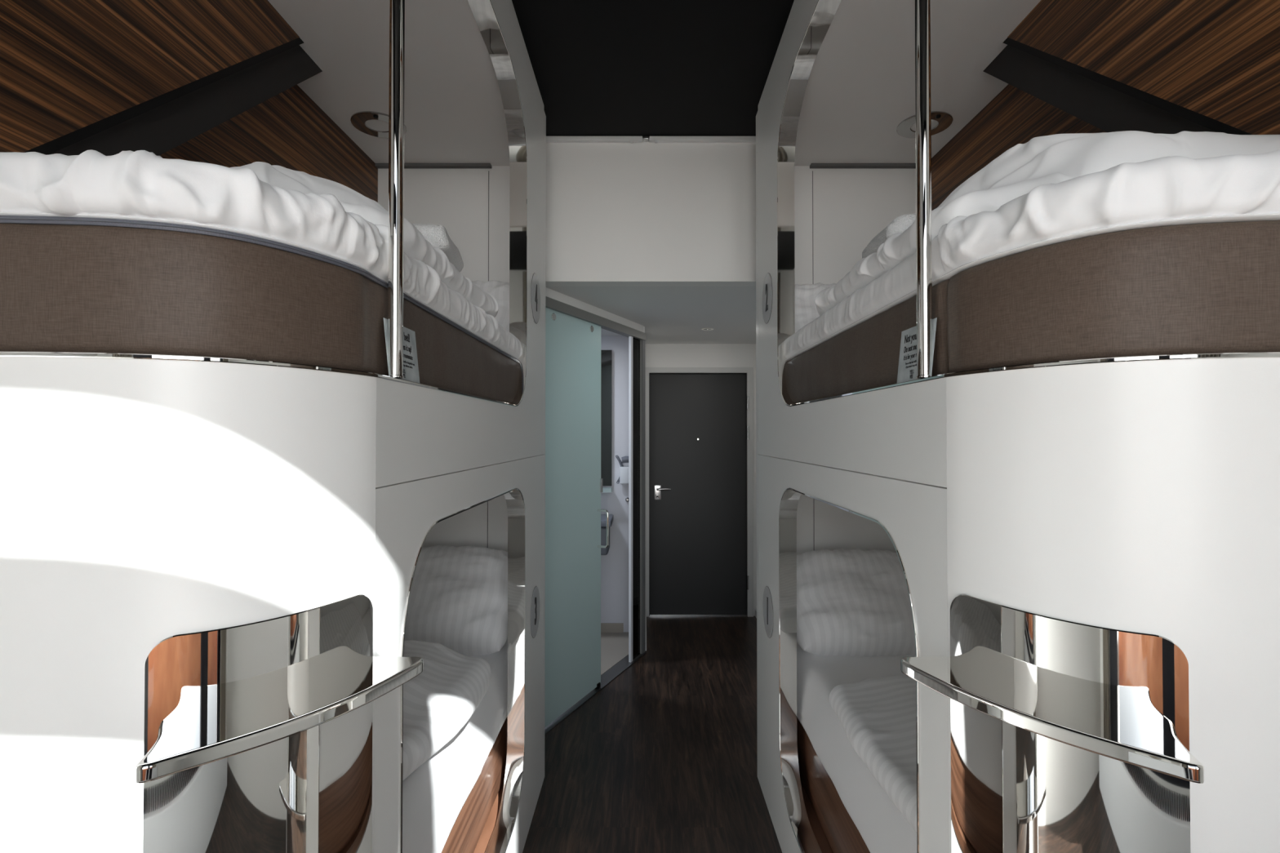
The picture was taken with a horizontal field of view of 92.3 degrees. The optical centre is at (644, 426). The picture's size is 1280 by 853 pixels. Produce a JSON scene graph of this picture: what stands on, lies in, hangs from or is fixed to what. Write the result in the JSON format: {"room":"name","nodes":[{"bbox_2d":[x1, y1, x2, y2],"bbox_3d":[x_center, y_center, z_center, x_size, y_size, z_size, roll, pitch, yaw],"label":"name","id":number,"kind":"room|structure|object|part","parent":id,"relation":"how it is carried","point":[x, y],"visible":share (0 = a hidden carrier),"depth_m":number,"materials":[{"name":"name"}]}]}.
{"room":"dormitory","nodes":[
{"label":"dormitory","id":0,"kind":"room"},
{"bbox_2d":[545,287,643,332],"bbox_3d":[-0.356,-0.673,3.626,0.079,0.082,1.530,0,-1,24],"label":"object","id":1,"kind":"structure","parent":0,"point":[550,293],"depth_m":3.61,"materials":[{"name":"white paint"}]},
{"bbox_2d":[544,296,645,728],"bbox_3d":[-0.302,0.451,3.587,0.107,2.222,1.528,0,-1,24],"label":"sliding door","id":2,"kind":"structure","parent":1,"relation":"in","point":[573,480],"depth_m":3.41,"materials":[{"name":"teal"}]},
{"bbox_3d":[-0.453,0.466,3.311,0.010,2.159,0.901,0,-1,24],"label":"glass panel","id":3,"kind":"part","parent":2,"relation":"part of","materials":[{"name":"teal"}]},
{"bbox_3d":[-0.248,0.610,3.665,0.074,0.231,0.015,0,-1,24],"label":"handle","id":4,"kind":"part","parent":2,"relation":"part of","materials":[{"name":"silver metal"}]},
{"bbox_2d":[600,335,628,631],"bbox_3d":[-0.885,0.441,4.775,1.630,2.283,0.100,0,-1,0],"label":"wall","id":5,"kind":"structure","parent":0,"point":[614,565],"depth_m":4.72,"materials":[{"name":"grey paint"}]},
{"bbox_2d":[600,350,612,492],"bbox_3d":[-0.386,-0.046,4.665,0.268,1.081,0.128,0,-1,0],"label":"bathroom mirror","id":6,"kind":"object","parent":5,"relation":"attached to","point":[606,355],"visible":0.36,"depth_m":4.71,"materials":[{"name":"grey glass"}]},
{"bbox_2d":[602,487,612,492],"bbox_3d":[-0.386,0.480,4.658,0.268,0.029,0.128,0,-1,0],"label":"glass shelf","id":7,"kind":"object","parent":6,"relation":"attached to","point":[604,489],"depth_m":4.59,"materials":[{"name":"white"}]},
{"bbox_2d":[600,514,613,555],"bbox_3d":[-0.425,0.801,4.538,0.370,0.262,0.335,0,-1,0],"label":"sink","id":8,"kind":"object","parent":5,"relation":"attached to","point":[603,517],"visible":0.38,"depth_m":4.43,"materials":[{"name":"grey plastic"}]},
{"bbox_2d":[600,527,609,555],"bbox_3d":[-0.422,0.830,4.568,0.311,0.205,0.275,0,-1,0],"label":"basin","id":9,"kind":"object","parent":8,"relation":"attached to","point":[603,530],"depth_m":4.43,"materials":[{"name":"grey plastic"}]},
{"bbox_2d":[600,514,613,527],"bbox_3d":[-0.425,0.694,4.539,0.370,0.047,0.335,0,-1,0],"label":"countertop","id":10,"kind":"structure","parent":8,"relation":"on","point":[603,517],"depth_m":4.42,"materials":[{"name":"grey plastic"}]},
{"bbox_2d":[600,622,623,632],"bbox_3d":[-0.927,1.541,4.705,1.525,0.069,0.012,0,-1,0],"label":"baseboard","id":11,"kind":"structure","parent":5,"relation":"attached to","point":[605,627],"depth_m":4.70,"materials":[{"name":"beige tile"}]},
{"bbox_2d":[615,455,628,484],"bbox_3d":[-0.164,0.326,4.681,0.120,0.215,0.089,0,-1,0],"label":"hair dryer","id":12,"kind":"object","parent":5,"relation":"attached to","point":[624,470],"visible":0.97,"depth_m":4.64,"materials":[{"name":"white plastic"}]},
{"bbox_3d":[-0.191,0.326,4.676,0.066,0.215,0.026,0,-1,0],"label":"coiled cord","id":13,"kind":"part","parent":12,"relation":"part of","materials":[{"name":"grey plastic"}]},
{"bbox_2d":[545,137,755,286],"bbox_3d":[0.027,-1.120,3.114,2.800,0.797,0.100,0,-1,0],"label":"wall","id":14,"kind":"structure","parent":0,"point":[644,213],"depth_m":3.06,"materials":[{"name":"white paint"}]},
{"bbox_2d":[545,286,755,343],"bbox_3d":[-0.236,-0.766,4.235,3.327,0.117,2.150,0,-1,0],"label":"ceiling","id":15,"kind":"structure","parent":0,"point":[668,314],"depth_m":3.76,"materials":[{"name":"white paint"}]},
{"bbox_2d":[701,327,713,330],"bbox_3d":[0.451,-0.704,4.436,0.090,0.005,0.090,0,-1,0],"label":"recessed light","id":16,"kind":"object","parent":15,"relation":"in","point":[706,328],"visible":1,"depth_m":4.44,"materials":[{"name":"white metal"}]},
{"bbox_2d":[522,616,782,852],"bbox_3d":[-0.150,1.577,2.146,3.500,0.066,6.270,0,-1,0],"label":"floor","id":17,"kind":"structure","parent":0,"point":[663,758],"depth_m":2.91,"materials":[{"name":"brown wood"}]},
{"bbox_2d":[0,356,545,852],"bbox_3d":[-0.857,0.737,1.808,0.832,1.617,2.165,0,-1,0],"label":"pod","id":18,"kind":"object","parent":17,"relation":"on","point":[144,503],"visible":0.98,"depth_m":0.78,"materials":[{"name":"white plastic"}]},
{"bbox_2d":[0,0,546,488],"bbox_3d":[-0.858,-0.659,1.824,0.832,1.541,2.169,0,-1,0],"label":"pod","id":19,"kind":"object","parent":18,"relation":"on","point":[228,83],"visible":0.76,"depth_m":1.85,"materials":[{"name":"white plastic"}]},
{"bbox_2d":[0,149,522,403],"bbox_3d":[-0.833,-0.218,1.772,0.780,0.276,2.062,0,-1,0],"label":"bunk bed","id":20,"kind":"object","parent":19,"relation":"on","point":[138,251],"visible":0.75,"depth_m":0.81,"materials":[{"name":"brown fabric"}]},
{"bbox_2d":[230,161,498,317],"bbox_3d":[-0.839,-0.445,1.541,0.764,0.202,1.083,0,-1,0],"label":"duvet","id":21,"kind":"object","parent":20,"relation":"on","point":[415,246],"visible":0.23,"depth_m":1.24,"materials":[{"name":"white fabric"}]},
{"bbox_2d":[413,223,463,271],"bbox_3d":[-0.573,-0.477,1.666,0.122,0.079,0.270,0,-1,-6],"label":"towel","id":22,"kind":"object","parent":21,"relation":"on","point":[437,235],"visible":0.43,"depth_m":1.56,"materials":[{"name":"white fabric"}]},
{"bbox_2d":[471,280,509,331],"bbox_3d":[-0.726,-0.454,2.603,0.461,0.364,0.262,0,-1,0],"label":"pillow","id":23,"kind":"object","parent":20,"relation":"on","point":[499,290],"visible":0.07,"depth_m":2.58,"materials":[{"name":"white fabric"}]},
{"bbox_2d":[350,111,406,137],"bbox_3d":[-1.066,-1.206,2.465,0.206,0.010,0.206,0,-1,0],"label":"ceiling lamp","id":24,"kind":"object","parent":19,"relation":"attached to","point":[373,123],"visible":0.76,"depth_m":2.44,"materials":[{"name":"silver metal"}]},
{"bbox_2d":[365,119,388,131],"bbox_3d":[-1.066,-1.209,2.465,0.099,0.004,0.099,0,-1,0],"label":"diffuser","id":25,"kind":"object","parent":24,"relation":"attached to","point":[371,125],"depth_m":2.46,"materials":[{"name":"white"}]},
{"bbox_2d":[386,0,404,378],"bbox_3d":[-0.447,-0.654,1.108,0.029,1.133,0.029,0,-1,0],"label":"pole","id":26,"kind":"object","parent":19,"relation":"attached to","point":[397,7],"visible":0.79,"depth_m":1.10,"materials":[{"name":"silver metal"}]},
{"bbox_2d":[383,317,419,382],"bbox_3d":[-0.457,-0.139,1.161,0.011,0.104,0.148,0,-1,0],"label":"card","id":27,"kind":"object","parent":19,"relation":"attached to","point":[411,369],"visible":0.56,"depth_m":1.19,"materials":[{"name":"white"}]},
{"bbox_3d":[-0.850,-0.719,2.849,0.770,1.355,0.020,0,-1,0],"label":"panel","id":28,"kind":"part","parent":19,"relation":"part of","materials":[{"name":"white"}]},
{"bbox_3d":[-0.456,-0.648,1.867,0.020,1.521,1.681,0,-1,0],"label":"panel","id":29,"kind":"part","parent":19,"relation":"part of","materials":[{"name":"white plastic"}]},
{"bbox_3d":[-0.859,-1.419,1.843,0.828,0.020,1.750,0,-1,0],"label":"roof panel","id":30,"kind":"part","parent":19,"relation":"part of","materials":[{"name":"white plastic"}]},
{"bbox_3d":[-0.444,-0.522,2.507,0.002,0.200,0.200,0,-1,0],"label":"number plate","id":31,"kind":"part","parent":19,"relation":"part of","materials":[{"name":"grey"}]},
{"bbox_3d":[-0.470,-0.637,2.809,0.050,1.521,0.198,0,-1,0],"label":"post","id":32,"kind":"part","parent":19,"relation":"part of","materials":[{"name":"white plastic"}]},
{"bbox_2d":[134,594,423,852],"bbox_3d":[-0.478,0.798,0.837,0.148,1.070,0.374,0,-1,35],"label":"mirror","id":33,"kind":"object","parent":18,"relation":"attached to","point":[258,735],"depth_m":0.82,"materials":[{"name":"white mirror"}]},
{"bbox_2d":[402,638,507,852],"bbox_3d":[-0.870,1.115,1.921,0.707,0.479,1.750,0,-1,0],"label":"mattress","id":34,"kind":"object","parent":18,"relation":"on","point":[448,801],"visible":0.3,"depth_m":1.81,"materials":[{"name":"white fabric"}]},
{"bbox_2d":[402,640,491,781],"bbox_3d":[-0.849,0.772,1.560,0.708,0.196,0.980,0,-1,0],"label":"duvet","id":35,"kind":"object","parent":34,"relation":"on","point":[439,701],"visible":0.22,"depth_m":1.71,"materials":[{"name":"white fabric"}]},
{"bbox_2d":[404,545,507,656],"bbox_3d":[-0.847,0.726,2.553,0.644,0.434,0.443,0,-1,0],"label":"pillow","id":36,"kind":"object","parent":34,"relation":"on","point":[458,599],"visible":0.44,"depth_m":2.42,"materials":[{"name":"white fabric"}]},
{"bbox_3d":[-0.456,0.830,1.849,0.020,1.432,1.681,0,-1,0],"label":"panel","id":37,"kind":"part","parent":18,"relation":"part of","materials":[{"name":"white plastic"}]},
{"bbox_3d":[-0.474,0.777,1.694,0.064,1.145,1.156,0,-1,0],"label":"opening frame","id":38,"kind":"part","parent":18,"relation":"part of","materials":[{"name":"white plastic"}]},
{"bbox_3d":[-0.850,0.768,2.831,0.770,1.580,0.020,0,-1,0],"label":"panel","id":39,"kind":"part","parent":18,"relation":"part of","materials":[{"name":"white plastic"}]},
{"bbox_3d":[-0.444,0.751,2.491,0.002,0.200,0.200,0,-1,0],"label":"number plate","id":40,"kind":"part","parent":18,"relation":"part of","materials":[{"name":"grey metal"}]},
{"bbox_3d":[-0.470,0.842,2.791,0.050,1.432,0.198,0,-1,0],"label":"post","id":41,"kind":"part","parent":18,"relation":"part of","materials":[{"name":"white plastic"}]},
{"bbox_2d":[544,652,646,735],"bbox_3d":[-0.344,1.565,3.593,0.095,0.006,1.530,0,-1,24],"label":"threshold","id":42,"kind":"object","parent":17,"relation":"on","point":[610,675],"visible":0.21,"depth_m":3.75,"materials":[{"name":"silver metal"}]},
{"bbox_2d":[628,336,641,662],"bbox_3d":[-0.068,0.483,4.179,0.024,2.170,0.175,0,-1,24],"label":"door frame","id":43,"kind":"structure","parent":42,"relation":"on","point":[634,344],"depth_m":4.17,"materials":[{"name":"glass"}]},
{"bbox_3d":[-0.065,0.480,4.190,0.008,2.165,0.138,0,-1,24],"label":"glass","id":44,"kind":"part","parent":43,"relation":"part of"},
{"bbox_2d":[756,357,1279,852],"bbox_3d":[0.911,0.737,1.808,0.832,1.617,2.165,0,-1,0],"label":"pod","id":45,"kind":"object","parent":17,"relation":"on","point":[1142,496],"visible":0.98,"depth_m":0.82,"materials":[{"name":"white plastic"}]},
{"bbox_3d":[0.524,0.842,2.791,0.050,1.432,0.198,0,-1,0],"label":"post","id":46,"kind":"part","parent":45,"relation":"part of","materials":[{"name":"white plastic"}]},
{"bbox_3d":[0.498,0.751,2.491,0.002,0.200,0.200,0,-1,0],"label":"number plate","id":47,"kind":"part","parent":45,"relation":"part of","materials":[{"name":"grey"}]},
{"bbox_3d":[0.904,0.768,2.831,0.770,1.580,0.020,0,-1,0],"label":"panel","id":48,"kind":"part","parent":45,"relation":"part of","materials":[{"name":"white plastic"}]},
{"bbox_3d":[0.528,0.777,1.694,0.064,1.145,1.156,0,-1,0],"label":"opening frame","id":49,"kind":"part","parent":45,"relation":"part of","materials":[{"name":"white plastic"}]},
{"bbox_3d":[0.509,0.830,1.849,0.020,1.432,1.681,0,-1,0],"label":"panel","id":50,"kind":"part","parent":45,"relation":"part of","materials":[{"name":"white plastic"}]},
{"bbox_2d":[796,642,917,852],"bbox_3d":[0.924,1.116,1.921,0.707,0.478,1.750,0,-1,0],"label":"mattress","id":51,"kind":"object","parent":45,"relation":"on","point":[855,814],"visible":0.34,"depth_m":1.97,"materials":[{"name":"white fabric"}]},
{"bbox_2d":[796,548,915,657],"bbox_3d":[0.890,0.726,2.541,0.648,0.412,0.438,0,-1,0],"label":"pillow","id":52,"kind":"object","parent":51,"relation":"on","point":[852,602],"visible":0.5,"depth_m":2.40,"materials":[{"name":"white fabric"}]},
{"bbox_2d":[829,675,916,832],"bbox_3d":[0.900,0.808,1.495,0.714,0.123,0.850,0,-1,0],"label":"duvet","id":53,"kind":"object","parent":51,"relation":"on","point":[877,717],"visible":0.23,"depth_m":1.60,"materials":[{"name":"white fabric"}]},
{"bbox_2d":[755,0,1279,488],"bbox_3d":[0.911,-0.659,1.824,0.832,1.541,2.169,0,-1,0],"label":"pod","id":54,"kind":"object","parent":45,"relation":"on","point":[834,169],"visible":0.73,"depth_m":1.91,"materials":[{"name":"white plastic"}]},
{"bbox_3d":[0.524,-0.637,2.809,0.050,1.521,0.198,0,-1,0],"label":"post","id":55,"kind":"part","parent":54,"relation":"part of","materials":[{"name":"white plastic"}]},
{"bbox_3d":[0.498,-0.522,2.507,0.002,0.200,0.200,0,-1,0],"label":"number plate","id":56,"kind":"part","parent":54,"relation":"part of","materials":[{"name":"grey"}]},
{"bbox_3d":[0.913,-1.419,1.843,0.828,0.020,1.750,0,-1,0],"label":"roof panel","id":57,"kind":"part","parent":54,"relation":"part of","materials":[{"name":"white plastic"}]},
{"bbox_3d":[0.509,-0.648,1.867,0.020,1.521,1.681,0,-1,0],"label":"panel","id":58,"kind":"part","parent":54,"relation":"part of","materials":[{"name":"white plastic"}]},
{"bbox_3d":[0.904,-0.719,2.849,0.770,1.355,0.020,0,-1,0],"label":"panel","id":59,"kind":"part","parent":54,"relation":"part of","materials":[{"name":"white"}]},
{"bbox_2d":[897,317,937,383],"bbox_3d":[0.511,-0.139,1.161,0.011,0.104,0.148,0,-1,0],"label":"card","id":60,"kind":"object","parent":54,"relation":"on","point":[907,368],"visible":0.55,"depth_m":1.19,"materials":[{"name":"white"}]},
{"bbox_2d":[915,0,933,378],"bbox_3d":[0.501,-0.654,1.108,0.029,1.133,0.029,0,-1,0],"label":"pole","id":61,"kind":"object","parent":54,"relation":"attached to","point":[922,7],"visible":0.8,"depth_m":1.10,"materials":[{"name":"silver metal"}]},
{"bbox_2d":[896,111,952,137],"bbox_3d":[1.120,-1.206,2.465,0.206,0.010,0.206,0,-1,0],"label":"ceiling lamp","id":62,"kind":"object","parent":54,"relation":"attached to","point":[940,121],"visible":0.72,"depth_m":2.45,"materials":[{"name":"silver metal"}]},
{"bbox_2d":[911,119,937,131],"bbox_3d":[1.120,-1.209,2.465,0.099,0.004,0.099,0,-1,0],"label":"diffuser","id":63,"kind":"object","parent":62,"relation":"attached to","point":[934,122],"depth_m":2.46,"materials":[{"name":"white"}]},
{"bbox_2d":[783,149,1279,404],"bbox_3d":[0.891,-0.215,1.774,0.772,0.269,2.059,0,-1,0],"label":"bunk bed","id":64,"kind":"object","parent":54,"relation":"on","point":[1174,255],"visible":0.7,"depth_m":0.84,"materials":[{"name":"brown fabric"}]},
{"bbox_2d":[795,282,835,333],"bbox_3d":[0.784,-0.446,2.607,0.478,0.350,0.264,0,-1,0],"label":"pillow","id":65,"kind":"object","parent":64,"relation":"on","point":[806,309],"visible":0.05,"depth_m":2.56,"materials":[{"name":"white fabric"}]},
{"bbox_2d":[814,130,1279,315],"bbox_3d":[0.889,-0.445,1.455,0.766,0.200,1.029,0,-1,0],"label":"duvet","id":66,"kind":"object","parent":64,"relation":"on","point":[1055,158],"visible":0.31,"depth_m":1.05,"materials":[{"name":"white fabric"}]},
{"bbox_2d":[862,213,915,258],"bbox_3d":[0.638,-0.454,1.536,0.134,0.085,0.270,0,-1,4],"label":"pillow","id":67,"kind":"object","parent":66,"relation":"on","point":[900,224],"visible":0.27,"depth_m":1.43,"materials":[{"name":"white fabric"}]},
{"bbox_2d":[900,594,1204,852],"bbox_3d":[0.533,0.798,0.838,0.154,1.070,0.373,1,-1,-37],"label":"mirror","id":68,"kind":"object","parent":45,"relation":"attached to","point":[1068,736],"depth_m":0.82,"materials":[{"name":"white mirror"}]},
{"bbox_2d":[511,0,794,137],"bbox_3d":[-0.150,-1.504,1.059,3.500,0.080,4.020,0,-1,0],"label":"ceiling","id":69,"kind":"structure","parent":0,"point":[601,68],"depth_m":2.44,"materials":[{"name":"black paint"}]},
{"bbox_2d":[546,135,755,142],"bbox_3d":[0.030,-1.419,3.049,1.260,0.036,0.034,0,-1,0],"label":"rail","id":70,"kind":"object","parent":69,"relation":"attached to","point":[646,138],"visible":0.73,"depth_m":3.04,"materials":[{"name":"white metal"}]},
{"bbox_2d":[644,343,756,616],"bbox_3d":[0.482,0.446,5.225,1.105,2.283,0.120,0,-1,0],"label":"wall","id":71,"kind":"structure","parent":0,"point":[656,355],"depth_m":5.18,"materials":[{"name":"white paint"}]},
{"bbox_2d":[645,367,753,617],"bbox_3d":[0.455,0.546,5.171,0.900,2.082,0.125,0,-1,0],"label":"door","id":72,"kind":"structure","parent":71,"relation":"in","point":[700,428],"depth_m":5.18,"materials":[{"name":"grey paint"}]},
{"bbox_3d":[0.107,0.556,5.175,0.060,0.124,0.010,0,-1,0],"label":"handle plate","id":73,"kind":"part","parent":72,"relation":"part of","materials":[{"name":"silver metal"}]},
{"bbox_3d":[0.156,0.525,5.141,0.119,0.020,0.065,0,-1,0],"label":"lever","id":74,"kind":"part","parent":72,"relation":"part of","materials":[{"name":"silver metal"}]},
{"bbox_3d":[0.447,1.581,5.183,0.813,0.012,0.075,0,-1,0],"label":"sill","id":75,"kind":"part","parent":72,"relation":"part of","materials":[{"name":"silver metal"}]},
{"bbox_2d":[755,388,756,524],"bbox_3d":[0.985,0.431,4.030,0.100,2.283,2.270,0,-1,0],"label":"wall","id":76,"kind":"structure","parent":0,"point":[756,388],"depth_m":5.16,"materials":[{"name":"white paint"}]},
{"bbox_3d":[-0.035,0.440,4.745,0.070,2.283,0.840,0,-1,0],"label":"wall","id":77,"kind":"structure","parent":0,"visible":0},
{"bbox_2d":[641,339,644,653],"bbox_3d":[-0.039,0.459,4.287,0.070,2.221,0.046,0,-1,24],"label":"trim","id":78,"kind":"structure","parent":77,"relation":"attached to","point":[642,340],"depth_m":4.26,"materials":[{"name":"grey metal"}]},
{"bbox_2d":[644,609,646,650],"bbox_3d":[0.006,1.552,4.724,0.012,0.060,0.805,0,-1,0],"label":"baseboard","id":79,"kind":"structure","parent":77,"relation":"attached to","point":[645,610],"depth_m":4.59,"materials":[{"name":"grey paint"}]}
]}

